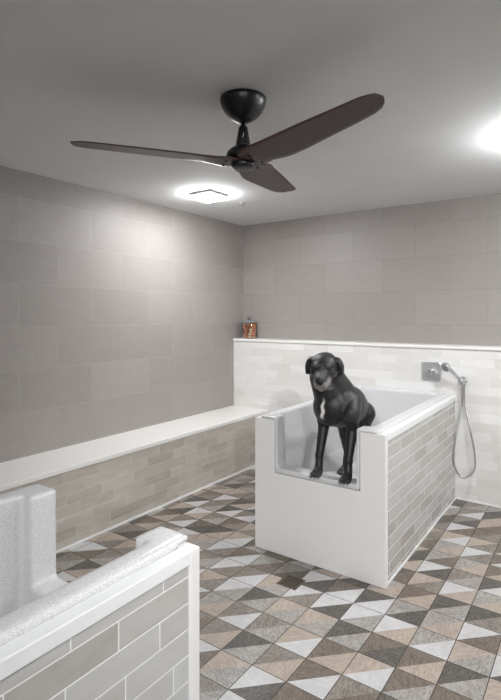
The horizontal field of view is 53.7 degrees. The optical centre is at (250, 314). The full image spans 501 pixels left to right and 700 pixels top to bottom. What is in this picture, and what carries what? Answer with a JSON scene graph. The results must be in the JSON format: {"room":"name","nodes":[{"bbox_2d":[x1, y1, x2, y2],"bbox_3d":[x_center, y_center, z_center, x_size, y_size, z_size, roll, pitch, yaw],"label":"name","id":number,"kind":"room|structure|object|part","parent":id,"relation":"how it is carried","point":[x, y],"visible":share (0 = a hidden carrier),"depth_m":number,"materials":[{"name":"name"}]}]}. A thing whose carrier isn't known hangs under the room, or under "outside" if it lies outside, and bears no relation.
{"room":"dog washing room","nodes":[
{"label":"dog washing room","id":0,"kind":"room"},
{"bbox_2d":[0,165,242,462],"bbox_3d":[-2.206,0.265,2.771,0.120,2.570,7.425,0,0,35],"label":"wall","id":1,"kind":"structure","parent":0,"point":[119,314],"depth_m":4.08,"materials":[{"name":"grey tile"}]},
{"bbox_2d":[243,317,255,322],"bbox_3d":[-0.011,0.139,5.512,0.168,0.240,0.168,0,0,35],"label":"cap","id":2,"kind":"object","parent":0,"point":[249,318],"visible":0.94,"depth_m":5.46,"materials":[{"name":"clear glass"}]},
{"bbox_2d":[0,0,500,225],"bbox_3d":[0.168,-1.080,1.096,5.930,0.120,7.425,0,0,35],"label":"ceiling","id":3,"kind":"structure","parent":0,"point":[155,74],"depth_m":2.25,"materials":[{"name":"paint"}]},
{"bbox_2d":[188,189,227,202],"bbox_3d":[-0.353,-0.999,4.165,0.240,0.042,0.240,0,0,35],"label":"ceiling light","id":4,"kind":"object","parent":3,"relation":"attached to","point":[209,195],"visible":1,"depth_m":4.12,"materials":[{"name":"white plastic"}]},
{"bbox_3d":[-0.353,-1.007,4.165,0.240,0.026,0.240,0,0,35],"label":"frame","id":5,"kind":"part","parent":4,"relation":"part of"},
{"bbox_2d":[70,89,384,191],"bbox_3d":[0.093,-0.853,2.358,1.326,0.333,1.316,0,0,35],"label":"ceiling fan","id":6,"kind":"object","parent":3,"relation":"hanging from","point":[242,106],"visible":1,"depth_m":2.23,"materials":[{"name":"black metal"}]},
{"bbox_3d":[-0.419,-0.742,2.266,0.771,0.061,0.193,0,0,-11],"label":"blade","id":7,"kind":"part","parent":6,"relation":"part of","materials":[{"name":"brown wood"}]},
{"bbox_3d":[0.101,-0.742,2.696,0.193,0.061,0.771,0,0,19],"label":"blade","id":8,"kind":"part","parent":6,"relation":"part of","materials":[{"name":"brown wood"}]},
{"bbox_3d":[0.214,-0.742,2.031,0.193,0.061,0.771,0,0,-41],"label":"blade","id":9,"kind":"part","parent":6,"relation":"part of","materials":[{"name":"brown wood"}]},
{"bbox_2d":[56,467,500,699],"bbox_3d":[0.168,1.551,1.096,5.690,0.001,7.185,0,0,35],"label":"floor","id":10,"kind":"structure","parent":0,"point":[434,633],"depth_m":2.59,"materials":[{"name":"multicoloured tile"}]},
{"bbox_2d":[0,484,198,699],"bbox_3d":[-0.998,1.105,1.035,0.897,0.888,1.692,0,0,35],"label":"tub","id":11,"kind":"object","parent":10,"relation":"on","point":[127,628],"visible":1,"depth_m":1.29,"materials":[{"name":"ceramic"}]},
{"bbox_3d":[-0.668,1.136,0.771,0.036,0.828,1.642,0,0,35],"label":"tiled panel","id":12,"kind":"part","parent":11,"relation":"part of","materials":[{"name":"beige tile"}]},
{"bbox_2d":[0,405,267,553],"bbox_3d":[-2.017,1.278,2.530,0.462,0.542,7.006,0,0,35],"label":"bench","id":13,"kind":"object","parent":10,"relation":"on","point":[101,485],"visible":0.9,"depth_m":3.82,"materials":[{"name":"beige tile"}]},
{"bbox_3d":[-2.017,1.022,2.530,0.462,0.031,7.006,0,0,35],"label":"seat","id":14,"kind":"part","parent":13,"relation":"part of","materials":[{"name":"white stone"}]},
{"bbox_3d":[-1.837,1.543,2.403,0.012,0.014,7.006,0,0,35],"label":"floor trim","id":15,"kind":"part","parent":13,"relation":"part of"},
{"bbox_2d":[276,574,305,589],"bbox_3d":[0.236,1.548,2.871,0.124,0.003,0.124,0,0,35],"label":"floor drain","id":16,"kind":"object","parent":10,"relation":"on","point":[289,581],"visible":1,"depth_m":2.87,"materials":[{"name":"metal"}]},
{"bbox_2d":[255,386,455,588],"bbox_3d":[0.879,1.105,3.739,0.897,0.888,1.692,0,0,35],"label":"tub","id":17,"kind":"object","parent":10,"relation":"on","point":[402,484],"visible":0.84,"depth_m":3.16,"materials":[{"name":"ceramic"}]},
{"bbox_3d":[0.408,1.116,3.071,0.897,0.868,0.040,0,0,35],"label":"panel","id":18,"kind":"part","parent":17,"relation":"part of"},
{"bbox_2d":[305,352,375,485],"bbox_3d":[0.634,0.673,3.290,0.331,0.890,0.945,0,0,27],"label":"dog","id":19,"kind":"object","parent":17,"relation":"in","point":[337,402],"visible":0.94,"depth_m":3.00},
{"bbox_2d":[261,386,449,489],"bbox_3d":[0.879,0.915,3.738,0.804,0.509,1.690,0,0,35],"label":"basin","id":20,"kind":"object","parent":17,"relation":"in","point":[288,435],"depth_m":3.37,"materials":[{"name":"ceramic"}]},
{"bbox_3d":[1.238,1.136,3.516,0.036,0.828,1.642,0,0,35],"label":"tiled panel","id":21,"kind":"part","parent":17,"relation":"part of","materials":[{"name":"beige tile"}]},
{"bbox_3d":[1.256,1.544,3.504,0.007,0.012,1.642,0,0,35],"label":"floor trim","id":22,"kind":"part","parent":17,"relation":"part of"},
{"bbox_2d":[234,341,500,505],"bbox_3d":[2.188,0.919,3.960,5.690,1.262,0.175,0,0,35],"label":"wall","id":23,"kind":"structure","parent":0,"point":[270,376],"depth_m":4.40,"materials":[{"name":"tile"}]},
{"bbox_2d":[233,338,500,350],"bbox_3d":[2.185,0.274,3.955,5.690,0.028,0.187,0,0,35],"label":"trim","id":24,"kind":"structure","parent":23,"relation":"on","point":[385,344],"depth_m":4.57,"materials":[{"name":"white stone"}]},
{"bbox_2d":[422,362,440,380],"bbox_3d":[1.550,0.489,4.265,0.164,0.164,0.063,0,0,35],"label":"shower valve","id":25,"kind":"object","parent":23,"relation":"attached to","point":[431,371],"visible":0.99,"depth_m":4.27,"materials":[{"name":"silver metal"}]},
{"bbox_2d":[441,362,475,477],"bbox_3d":[1.703,0.856,4.055,0.240,0.926,0.150,0,0,3],"label":"shower","id":26,"kind":"object","parent":23,"relation":"attached to","point":[446,367],"visible":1,"depth_m":4.07,"materials":[{"name":"silver metal"}]},
{"bbox_3d":[1.705,0.505,4.100,0.132,0.146,0.029,0,0,5],"label":"handle","id":27,"kind":"part","parent":26,"relation":"part of","materials":[{"name":"silver metal"}]},
{"bbox_2d":[458,377,466,385],"bbox_3d":[1.755,0.554,4.109,0.068,0.080,0.082,0,0,35],"label":"holder","id":28,"kind":"object","parent":23,"relation":"attached to","point":[463,379],"visible":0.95,"depth_m":4.11,"materials":[{"name":"silver metal"}]},
{"bbox_2d":[457,498,500,507],"bbox_3d":[3.101,1.544,3.206,3.328,0.012,0.006,0,0,35],"label":"trim","id":29,"kind":"structure","parent":23,"relation":"attached to","point":[457,498],"depth_m":4.07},
{"bbox_2d":[243,193,500,345],"bbox_3d":[2.273,0.265,4.081,5.690,2.570,0.120,0,0,35],"label":"wall","id":30,"kind":"structure","parent":0,"point":[428,272],"depth_m":4.73,"materials":[{"name":"grey tile"}]}
]}

